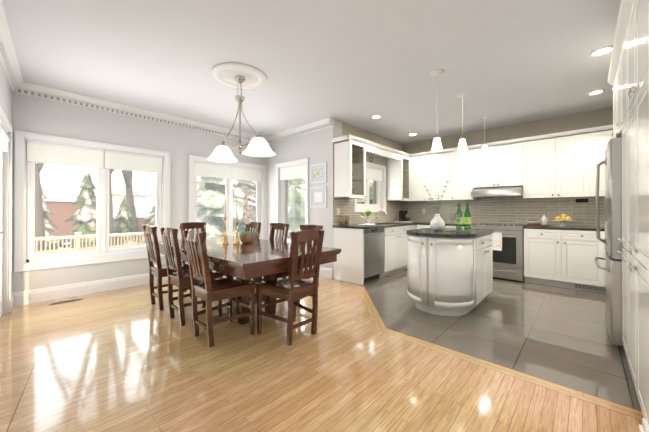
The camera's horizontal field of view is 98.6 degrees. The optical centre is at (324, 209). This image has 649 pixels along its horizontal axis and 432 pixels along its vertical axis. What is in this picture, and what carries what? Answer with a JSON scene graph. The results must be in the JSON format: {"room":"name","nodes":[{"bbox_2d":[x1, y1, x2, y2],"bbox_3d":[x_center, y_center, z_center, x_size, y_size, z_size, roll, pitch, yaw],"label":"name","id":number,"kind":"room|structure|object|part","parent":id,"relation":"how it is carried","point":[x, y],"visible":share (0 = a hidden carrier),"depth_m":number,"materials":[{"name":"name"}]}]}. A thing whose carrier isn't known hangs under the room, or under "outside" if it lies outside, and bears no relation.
{"room":"kitchen","nodes":[
{"label":"kitchen","id":0,"kind":"room"},
{"bbox_2d":[0,63,11,227],"bbox_3d":[-0.901,-0.206,0.209,0.200,2.750,9.350,0,0,-44],"label":"wall","id":1,"kind":"structure","parent":0,"point":[5,98],"depth_m":2.99,"materials":[{"name":"white paint"}]},
{"bbox_2d":[0,106,11,316],"bbox_3d":[-3.362,0.104,2.842,0.162,2.145,1.010,0,0,-44],"label":"door frame","id":2,"kind":"structure","parent":1,"relation":"attached to","point":[5,230],"depth_m":3.16,"materials":[{"name":"white wood"}]},
{"bbox_2d":[0,0,22,92],"bbox_3d":[-1.709,-1.511,1.273,0.098,0.134,6.000,0,0,-44],"label":"crown molding","id":3,"kind":"structure","parent":1,"relation":"attached to","point":[9,64],"depth_m":2.73,"materials":[{"name":"white wood"}]},
{"bbox_2d":[12,92,265,291],"bbox_3d":[-2.670,-0.193,4.815,0.250,2.750,4.300,0,0,43],"label":"wall","id":4,"kind":"structure","parent":0,"point":[31,114],"depth_m":4.12,"materials":[{"name":"white paint"}]},
{"bbox_2d":[12,273,167,305],"bbox_3d":[-2.542,1.096,4.751,0.020,0.172,3.714,0,0,43],"label":"baseboard","id":5,"kind":"structure","parent":4,"relation":"attached to","point":[50,293],"depth_m":3.84,"materials":[{"name":"white wood"}]},
{"bbox_2d":[14,130,169,271],"bbox_3d":[-3.243,-0.105,4.095,0.165,1.734,1.749,0,0,43],"label":"window","id":6,"kind":"structure","parent":4,"relation":"in","point":[101,158],"depth_m":3.91,"materials":[{"name":"white wood"}]},
{"bbox_2d":[14,81,264,140],"bbox_3d":[-2.512,-1.501,4.730,0.102,0.134,3.714,0,0,43],"label":"crown molding","id":7,"kind":"structure","parent":4,"relation":"attached to","point":[42,92],"depth_m":4.15,"materials":[{"name":"white wood"}]},
{"bbox_2d":[189,155,266,239],"bbox_3d":[-1.878,-0.101,5.556,0.165,1.734,1.639,0,0,43],"label":"window","id":8,"kind":"structure","parent":4,"relation":"in","point":[205,167],"depth_m":5.54,"materials":[{"name":"white"}]},
{"bbox_2d":[266,119,341,268],"bbox_3d":[-0.484,-0.191,5.544,1.950,2.750,0.250,0,0,43],"label":"wall","id":9,"kind":"structure","parent":0,"point":[315,147],"depth_m":5.11,"materials":[{"name":"white paint"}]},
{"bbox_2d":[275,158,308,242],"bbox_3d":[-0.619,-0.101,5.571,1.001,1.734,0.165,0,0,43],"label":"window","id":10,"kind":"structure","parent":9,"relation":"in","point":[296,169],"depth_m":5.68,"materials":[{"name":"white"}]},
{"bbox_2d":[265,117,333,143],"bbox_3d":[-0.559,-1.499,5.384,1.860,0.134,0.104,0,0,43],"label":"crown molding","id":11,"kind":"structure","parent":9,"relation":"attached to","point":[328,122],"depth_m":5.24,"materials":[{"name":"white wood"}]},
{"bbox_2d":[310,162,326,183],"bbox_3d":[-0.112,-0.660,5.013,0.400,0.343,0.019,0,0,43],"label":"picture frame","id":12,"kind":"object","parent":9,"relation":"attached to","point":[318,173],"visible":1,"depth_m":5.00,"materials":[{"name":"white paper"}]},
{"bbox_2d":[310,186,326,207],"bbox_3d":[-0.112,-0.228,5.012,0.400,0.367,0.019,0,0,43],"label":"picture frame","id":13,"kind":"object","parent":9,"relation":"attached to","point":[318,197],"visible":0.98,"depth_m":5.00,"materials":[{"name":"white"}]},
{"bbox_2d":[319,267,332,278],"bbox_3d":[-0.565,1.098,5.431,1.920,0.172,0.020,0,0,43],"label":"baseboard","id":14,"kind":"structure","parent":9,"relation":"attached to","point":[323,272],"depth_m":4.86,"materials":[{"name":"white"}]},
{"bbox_2d":[1,0,620,143],"bbox_3d":[1.202,-1.634,2.776,9.000,0.120,7.300,0,0,43],"label":"ceiling","id":15,"kind":"structure","parent":0,"point":[360,63],"depth_m":2.88,"materials":[{"name":"white paint"}]},
{"bbox_2d":[207,62,275,162],"bbox_3d":[-0.994,-1.095,3.279,1.023,0.953,0.620,0,0,43],"label":"chandelier","id":16,"kind":"object","parent":15,"relation":"hanging from","point":[241,76],"visible":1,"depth_m":3.24,"materials":[{"name":"white glass"}]},
{"bbox_2d":[371,115,381,118],"bbox_3d":[0.868,-1.562,4.688,0.183,0.011,0.183,0,0,19],"label":"recessed light","id":17,"kind":"object","parent":15,"relation":"in","point":[374,116],"depth_m":4.67,"materials":[{"name":"white"}]},
{"bbox_2d":[430,69,443,151],"bbox_3d":[1.280,-1.123,3.180,0.150,0.897,0.150,0,0,43],"label":"pendant light","id":18,"kind":"object","parent":15,"relation":"hanging from","point":[437,146],"visible":1,"depth_m":3.15,"materials":[{"name":"white glass"}]},
{"bbox_3d":[1.280,-0.750,3.179,0.128,0.150,0.128,0,0,43],"label":"lamp shade","id":19,"kind":"part","parent":18,"relation":"part of","materials":[{"name":"white glass"}]},
{"bbox_2d":[456,92,468,150],"bbox_3d":[1.869,-1.192,3.780,0.150,0.757,0.150,0,0,43],"label":"pendant light","id":20,"kind":"object","parent":15,"relation":"hanging from","point":[462,146],"visible":1,"depth_m":3.76,"materials":[{"name":"white glass"}]},
{"bbox_3d":[1.869,-0.888,3.780,0.128,0.150,0.128,0,0,43],"label":"lamp shade","id":21,"kind":"part","parent":20,"relation":"part of","materials":[{"name":"white glass"}]},
{"bbox_2d":[480,116,489,153],"bbox_3d":[2.720,-1.264,4.736,0.150,0.607,0.150,0,0,43],"label":"pendant light","id":22,"kind":"object","parent":15,"relation":"hanging from","point":[484,150],"visible":1,"depth_m":4.70,"materials":[{"name":"white glass"}]},
{"bbox_3d":[2.720,-1.035,4.736,0.128,0.150,0.128,0,0,43],"label":"lamp shade","id":23,"kind":"part","parent":22,"relation":"part of","materials":[{"name":"white glass"}]},
{"bbox_2d":[586,89,605,95],"bbox_3d":[3.618,-1.565,3.721,0.183,0.011,0.183,0,0,37],"label":"recessed light","id":24,"kind":"object","parent":15,"relation":"in","point":[595,92],"depth_m":3.72,"materials":[{"name":"white"}]},
{"bbox_2d":[590,46,612,56],"bbox_3d":[2.752,-1.568,2.764,0.183,0.011,0.183,0,0,37],"label":"recessed light","id":25,"kind":"object","parent":15,"relation":"in","point":[602,51],"depth_m":2.77,"materials":[{"name":"white"}]},
{"bbox_2d":[0,276,642,431],"bbox_3d":[1.202,1.235,2.767,9.000,0.122,7.300,0,0,43],"label":"floor","id":26,"kind":"structure","parent":0,"point":[131,359],"depth_m":1.94,"materials":[{"name":"brown wood"}]},
{"bbox_2d":[6,359,36,431],"bbox_3d":[-1.893,1.173,1.739,0.004,0.001,1.232,0,0,-39],"label":"joint","id":27,"kind":"object","parent":26,"relation":"on","point":[21,396],"visible":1,"depth_m":1.74,"materials":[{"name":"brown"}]},
{"bbox_2d":[48,298,82,304],"bbox_3d":[-3.318,1.176,3.583,0.080,0.005,0.320,0,0,43],"label":"floor vent","id":28,"kind":"object","parent":26,"relation":"in","point":[65,301],"visible":1,"depth_m":3.58,"materials":[{"name":"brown metal"}]},
{"bbox_2d":[142,225,197,309],"bbox_3d":[-1.945,0.682,3.500,0.470,1.002,0.509,0,0,42],"label":"chair","id":29,"kind":"object","parent":26,"relation":"on","point":[159,270],"visible":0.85,"depth_m":3.32,"materials":[{"name":"brown wood"}]},
{"bbox_2d":[160,227,222,325],"bbox_3d":[-1.464,0.681,3.050,0.470,1.002,0.509,0,0,43],"label":"chair","id":30,"kind":"object","parent":26,"relation":"on","point":[180,279],"visible":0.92,"depth_m":2.88,"materials":[{"name":"brown wood"}]},
{"bbox_2d":[180,222,222,297],"bbox_3d":[-1.816,0.684,4.056,0.509,1.002,0.470,0,0,43],"label":"chair","id":31,"kind":"object","parent":26,"relation":"on","point":[192,225],"visible":0.27,"depth_m":4.19,"materials":[{"name":"brown wood"}]},
{"bbox_2d":[183,230,255,346],"bbox_3d":[-0.996,0.680,2.613,0.470,1.002,0.509,0,0,43],"label":"chair","id":32,"kind":"object","parent":26,"relation":"on","point":[208,290],"visible":1,"depth_m":2.51,"materials":[{"name":"brown wood"}]},
{"bbox_2d":[223,222,260,287],"bbox_3d":[-1.271,0.684,4.223,0.470,1.002,0.509,0,0,43],"label":"chair","id":33,"kind":"object","parent":26,"relation":"on","point":[254,225],"visible":0.23,"depth_m":4.34,"materials":[{"name":"brown wood"}]},
{"bbox_2d":[152,236,340,324],"bbox_3d":[-1.060,0.798,3.349,2.300,0.760,1.180,0,0,43],"label":"dining table","id":34,"kind":"object","parent":26,"relation":"on","point":[267,260],"visible":0.56,"depth_m":2.80,"materials":[{"name":"brown wood"}]},
{"bbox_2d":[222,197,228,243],"bbox_3d":[-1.218,0.124,3.424,0.086,0.588,0.086,0,0,43],"label":"candlestick","id":35,"kind":"object","parent":34,"relation":"on","point":[225,241],"visible":1,"depth_m":3.42,"materials":[{"name":"gold metal"}]},
{"bbox_2d":[233,202,239,243],"bbox_3d":[-1.077,0.154,3.429,0.086,0.528,0.086,0,0,43],"label":"candlestick","id":36,"kind":"object","parent":34,"relation":"on","point":[236,241],"visible":1,"depth_m":3.42,"materials":[{"name":"gold metal"}]},
{"bbox_2d":[231,191,259,242],"bbox_3d":[-1.011,0.084,3.566,0.367,0.668,0.368,0,0,43],"label":"orchid plant","id":37,"kind":"object","parent":34,"relation":"on","point":[247,236],"visible":1,"depth_m":3.52,"materials":[{"name":"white plant"}]},
{"bbox_2d":[251,223,288,282],"bbox_3d":[-0.788,0.683,3.773,0.470,1.002,0.509,0,0,43],"label":"chair","id":38,"kind":"object","parent":26,"relation":"on","point":[283,227],"visible":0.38,"depth_m":3.93,"materials":[{"name":"brown wood"}]},
{"bbox_2d":[256,230,323,345],"bbox_3d":[-0.305,0.680,2.643,0.509,1.002,0.470,0,0,44],"label":"chair","id":39,"kind":"object","parent":26,"relation":"on","point":[292,287],"visible":1,"depth_m":2.53,"materials":[{"name":"brown wood"}]},
{"bbox_2d":[277,224,322,318],"bbox_3d":[-0.321,0.682,3.336,0.470,1.002,0.509,0,0,43],"label":"chair","id":40,"kind":"object","parent":26,"relation":"on","point":[303,227],"visible":0.12,"depth_m":3.39,"materials":[{"name":"brown wood"}]},
{"bbox_2d":[342,122,402,203],"bbox_3d":[1.083,-0.190,5.976,0.250,2.750,2.520,0,0,43],"label":"wall","id":41,"kind":"structure","parent":0,"point":[347,129],"depth_m":5.76,"materials":[{"name":"beige paint"}]},
{"bbox_2d":[354,162,385,211],"bbox_3d":[0.890,-0.451,5.664,0.165,0.994,1.124,0,0,43],"label":"window","id":42,"kind":"structure","parent":41,"relation":"in","point":[376,173],"depth_m":5.82,"materials":[{"name":"white"}]},
{"bbox_2d":[364,269,640,410],"bbox_3d":[2.116,1.178,3.885,4.130,0.003,3.680,0,0,43],"label":"floor","id":43,"kind":"structure","parent":0,"point":[557,335],"depth_m":2.69,"materials":[{"name":"tile"}]},
{"bbox_2d":[333,228,387,284],"bbox_3d":[0.619,0.739,4.824,0.622,0.880,0.707,0,0,43],"label":"base cabinet","id":44,"kind":"object","parent":43,"relation":"on","point":[363,256],"depth_m":4.57,"materials":[{"name":"white wood"}]},
{"bbox_2d":[364,228,383,277],"bbox_3d":[0.620,0.691,4.784,0.639,0.775,0.596,0,0,43],"label":"dishwasher","id":45,"kind":"object","parent":44,"relation":"in","point":[373,237],"depth_m":4.56,"materials":[{"name":"silver metal"}]},
{"bbox_2d":[333,220,427,227],"bbox_3d":[1.236,0.321,5.476,0.646,0.110,2.531,0,0,43],"label":"countertop","id":46,"kind":"structure","parent":44,"relation":"on","point":[391,224],"depth_m":5.09,"materials":[{"name":"black stone"}]},
{"bbox_2d":[340,215,343,224],"bbox_3d":[0.305,0.175,4.827,0.082,0.170,0.082,0,0,43],"label":"jar","id":47,"kind":"object","parent":46,"relation":"on","point":[341,221],"visible":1,"depth_m":4.79,"materials":[{"name":"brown glass"}]},
{"bbox_2d":[345,215,348,224],"bbox_3d":[0.394,0.176,4.894,0.082,0.170,0.082,0,0,43],"label":"jar","id":48,"kind":"object","parent":46,"relation":"on","point":[346,222],"visible":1,"depth_m":4.86,"materials":[{"name":"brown glass"}]},
{"bbox_2d":[360,210,376,223],"bbox_3d":[0.778,0.131,5.151,0.339,0.260,0.241,0,0,43],"label":"potted plant","id":49,"kind":"object","parent":46,"relation":"on","point":[367,213],"visible":0.92,"depth_m":5.10,"materials":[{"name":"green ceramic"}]},
{"bbox_2d":[376,208,387,223],"bbox_3d":[1.165,0.133,5.624,0.242,0.267,0.111,0,0,43],"label":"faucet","id":50,"kind":"object","parent":46,"relation":"on","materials":[{"name":"silver metal"}]},
{"bbox_2d":[394,208,412,221],"bbox_3d":[1.735,0.112,6.161,0.320,0.304,0.240,0,0,-17],"label":"coffee machine","id":51,"kind":"object","parent":46,"relation":"on","point":[402,218],"visible":1,"depth_m":6.15,"materials":[{"name":"black plastic"}]},
{"bbox_2d":[388,224,411,274],"bbox_3d":[1.121,0.741,5.360,0.622,0.880,0.925,0,0,43],"label":"base cabinet","id":52,"kind":"object","parent":43,"relation":"on","point":[391,239],"depth_m":5.03,"materials":[{"name":"white wood"}]},
{"bbox_2d":[396,236,479,315],"bbox_3d":[1.303,0.736,3.272,0.784,0.877,0.454,0,0,43],"label":"base cabinet","id":53,"kind":"object","parent":43,"relation":"on","point":[443,276],"depth_m":3.08,"materials":[{"name":"white wood"}]},
{"bbox_2d":[392,228,495,239],"bbox_3d":[1.546,0.279,3.533,0.810,0.038,1.195,0,0,43],"label":"countertop","id":54,"kind":"structure","parent":53,"relation":"on","point":[444,234],"depth_m":3.23,"materials":[{"name":"black stone"}]},
{"bbox_2d":[424,181,448,230],"bbox_3d":[1.376,-0.045,3.504,0.361,0.609,0.390,0,0,43],"label":"vase","id":55,"kind":"object","parent":54,"relation":"on","point":[437,223],"visible":1,"depth_m":3.42,"materials":[{"name":"white ceramic"}]},
{"bbox_2d":[443,225,478,230],"bbox_3d":[1.714,0.228,3.538,0.412,0.057,0.274,0,0,-35],"label":"tray","id":56,"kind":"object","parent":54,"relation":"on","point":[462,229],"visible":0.67,"depth_m":3.46,"materials":[{"name":"grey metal"}]},
{"bbox_2d":[456,203,462,228],"bbox_3d":[1.730,0.079,3.586,0.079,0.325,0.079,0,0,43],"label":"bottle","id":57,"kind":"object","parent":56,"relation":"on","point":[459,224],"visible":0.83,"depth_m":3.56,"materials":[{"name":"green glass"}]},
{"bbox_2d":[464,203,470,228],"bbox_3d":[1.838,0.079,3.588,0.079,0.325,0.079,0,0,43],"label":"bottle","id":58,"kind":"object","parent":56,"relation":"on","point":[467,218],"visible":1,"depth_m":3.56,"materials":[{"name":"green glass"}]},
{"bbox_2d":[416,224,463,227],"bbox_3d":[2.469,0.741,5.622,1.035,0.880,0.622,0,0,43],"label":"base cabinet","id":59,"kind":"object","parent":43,"relation":"on","point":[417,225],"depth_m":5.59,"materials":[{"name":"white wood"}]},
{"bbox_2d":[480,232,495,301],"bbox_3d":[1.649,0.737,3.642,0.784,0.877,0.833,0,0,43],"label":"base cabinet","id":60,"kind":"object","parent":43,"relation":"on","point":[487,243],"depth_m":3.48,"materials":[{"name":"white wood"}]},
{"bbox_2d":[471,223,528,280],"bbox_3d":[3.110,0.700,4.971,0.780,0.920,0.707,0,0,43],"label":"range","id":61,"kind":"object","parent":43,"relation":"on","point":[509,239],"depth_m":4.63,"materials":[{"name":"silver metal"}]},
{"bbox_2d":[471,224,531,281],"bbox_3d":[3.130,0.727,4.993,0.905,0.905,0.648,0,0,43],"label":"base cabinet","id":62,"kind":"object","parent":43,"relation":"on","point":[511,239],"depth_m":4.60,"materials":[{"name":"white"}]},
{"bbox_2d":[528,228,595,291],"bbox_3d":[3.781,0.738,4.396,0.977,0.880,0.622,0,0,43],"label":"base cabinet","id":63,"kind":"object","parent":43,"relation":"on","point":[558,257],"depth_m":4.18,"materials":[{"name":"white wood"}]},
{"bbox_2d":[428,220,611,231],"bbox_3d":[3.376,0.278,4.781,3.430,0.042,0.626,0,0,43],"label":"countertop","id":64,"kind":"structure","parent":63,"relation":"on","point":[429,221],"depth_m":4.37,"materials":[{"name":"black stone"}]},
{"bbox_2d":[552,214,575,226],"bbox_3d":[3.792,0.160,4.429,0.290,0.198,0.290,0,0,43],"label":"stand","id":65,"kind":"object","parent":64,"relation":"on","point":[563,221],"visible":1,"depth_m":4.40,"materials":[{"name":"white ceramic"}]},
{"bbox_2d":[573,283,605,292],"bbox_3d":[3.837,1.125,4.035,0.360,0.080,0.006,0,0,43],"label":"vent","id":66,"kind":"object","parent":63,"relation":"attached to","point":[598,289],"depth_m":4.04,"materials":[{"name":"white metal"}]},
{"bbox_2d":[620,20,623,346],"bbox_3d":[2.504,-0.105,1.859,0.692,2.550,0.461,0,0,43],"label":"tall cabinet","id":67,"kind":"object","parent":43,"relation":"on","point":[621,21],"depth_m":2.22,"materials":[{"name":"white wood"}]},
{"bbox_2d":[594,133,622,345],"bbox_3d":[2.916,0.272,2.408,0.851,1.800,0.900,0,0,43],"label":"fridge","id":68,"kind":"object","parent":67,"relation":"in","point":[613,153],"depth_m":2.30,"materials":[{"name":"silver metal"}]},
{"bbox_2d":[624,0,648,431],"bbox_3d":[2.018,-0.106,1.344,0.700,2.550,0.956,0,0,43],"label":"tall cabinet","id":69,"kind":"object","parent":43,"relation":"on","point":[636,12],"depth_m":1.58,"materials":[{"name":"white wood"}]},
{"bbox_3d":[3.580,0.254,4.682,0.295,0.013,0.220,0,0,43],"label":"board","id":70,"kind":"object","parent":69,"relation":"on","visible":0},
{"bbox_2d":[527,219,539,224],"bbox_3d":[3.534,0.205,4.724,0.190,0.087,0.190,0,0,43],"label":"bowl","id":71,"kind":"object","parent":70,"relation":"on","point":[533,222],"visible":1,"depth_m":4.67,"materials":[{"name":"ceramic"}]},
{"bbox_2d":[541,214,546,224],"bbox_3d":[3.671,0.157,4.666,0.080,0.182,0.080,0,0,43],"label":"ceramic bottle","id":72,"kind":"object","parent":70,"relation":"on","point":[544,220],"visible":1,"depth_m":4.64,"materials":[{"name":"white ceramic"}]},
{"bbox_2d":[403,107,612,225],"bbox_3d":[3.538,-0.192,5.235,4.350,2.750,0.250,0,0,43],"label":"wall","id":73,"kind":"structure","parent":0,"point":[591,119],"depth_m":5.00,"materials":[{"name":"beige paint"}]},
{"bbox_2d":[408,152,435,203],"bbox_3d":[2.171,-0.707,6.075,0.547,1.025,0.389,0,0,43],"label":"upper cabinet","id":74,"kind":"object","parent":73,"relation":"attached to","point":[421,166],"depth_m":5.96,"materials":[{"name":"white wood"}]},
{"bbox_2d":[436,149,447,199],"bbox_3d":[2.488,-0.708,5.805,0.515,1.025,0.351,0,0,43],"label":"upper cabinet","id":75,"kind":"object","parent":73,"relation":"attached to","point":[442,156],"depth_m":5.66,"materials":[{"name":"white wood"}]},
{"bbox_2d":[448,146,479,199],"bbox_3d":[2.780,-0.708,5.533,0.512,1.025,0.351,0,0,43],"label":"upper cabinet","id":76,"kind":"object","parent":73,"relation":"attached to","point":[457,160],"depth_m":5.45,"materials":[{"name":"white wood"}]},
{"bbox_2d":[333,197,604,226],"bbox_3d":[2.496,-0.079,4.316,4.080,0.722,2.514,0,0,43],"label":"backsplash","id":77,"kind":"structure","parent":73,"relation":"attached to","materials":[{"name":"tile"}]},
{"bbox_2d":[468,137,527,199],"bbox_3d":[3.156,-0.732,5.080,0.887,0.980,0.499,0,0,43],"label":"upper cabinet","id":78,"kind":"object","parent":73,"relation":"attached to","point":[503,171],"depth_m":4.97,"materials":[{"name":"white wood"}]},
{"bbox_2d":[471,186,522,197],"bbox_3d":[3.155,-0.323,5.078,0.772,0.184,0.497,0,0,43],"label":"range hood","id":79,"kind":"object","parent":78,"relation":"in","point":[476,191],"depth_m":4.94,"materials":[{"name":"silver metal"}]},
{"bbox_2d":[516,129,583,199],"bbox_3d":[3.791,-0.711,4.589,0.941,1.025,0.351,0,0,43],"label":"upper cabinet","id":80,"kind":"object","parent":73,"relation":"attached to","point":[555,160],"depth_m":4.45,"materials":[{"name":"white wood"}]},
{"bbox_2d":[584,125,611,199],"bbox_3d":[4.388,-0.713,4.031,0.923,1.025,0.351,0,0,43],"label":"upper cabinet","id":81,"kind":"object","parent":73,"relation":"attached to","point":[593,182],"depth_m":4.11,"materials":[{"name":"white wood"}]},
{"bbox_2d":[612,40,619,143],"bbox_3d":[2.971,-1.018,2.361,0.692,0.720,0.906,0,0,43],"label":"upper cabinet","id":82,"kind":"object","parent":0,"relation":"attached to","point":[615,63],"depth_m":2.54,"materials":[{"name":"white wood"}]},
{"label":"outside","id":83,"kind":"structure","parent":0,"visible":0},
{"bbox_3d":[-11.523,2.839,24.298,130.000,0.200,140.000,0,0,43],"label":"snow","id":84,"kind":"object","parent":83,"visible":0},
{"bbox_2d":[35,162,138,250],"bbox_3d":[-5.351,-5.937,11.804,15.426,17.357,18.846,0,0,43],"label":"bare trees","id":85,"kind":"object","parent":84,"relation":"on","point":[38,203],"depth_m":10.24,"materials":[{"name":"grey plant"}]},
{"bbox_2d":[35,226,241,254],"bbox_3d":[0.764,1.682,4.838,17.470,2.000,20.470,0,0,43],"label":"fence","id":86,"kind":"object","parent":84,"relation":"on","point":[74,249],"depth_m":8.58,"materials":[{"name":"beige wood"}]},
{"bbox_2d":[40,168,304,239],"bbox_3d":[-15.697,-2.221,24.410,41.834,9.920,46.156,0,0,43],"label":"houses","id":87,"kind":"structure","parent":84,"relation":"on","point":[141,211],"depth_m":27.79,"materials":[{"name":"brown brick"}]},
{"bbox_2d":[41,168,372,249],"bbox_3d":[-4.199,-3.500,12.198,12.768,12.407,16.260,0,0,43],"label":"conifer","id":88,"kind":"object","parent":84,"relation":"on","point":[202,189],"depth_m":11.71,"materials":[{"name":"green plant"}]},
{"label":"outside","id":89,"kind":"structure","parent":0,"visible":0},
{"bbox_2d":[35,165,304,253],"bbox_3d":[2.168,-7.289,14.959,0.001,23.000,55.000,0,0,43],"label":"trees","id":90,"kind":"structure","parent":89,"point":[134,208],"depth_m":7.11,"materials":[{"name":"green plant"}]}
]}

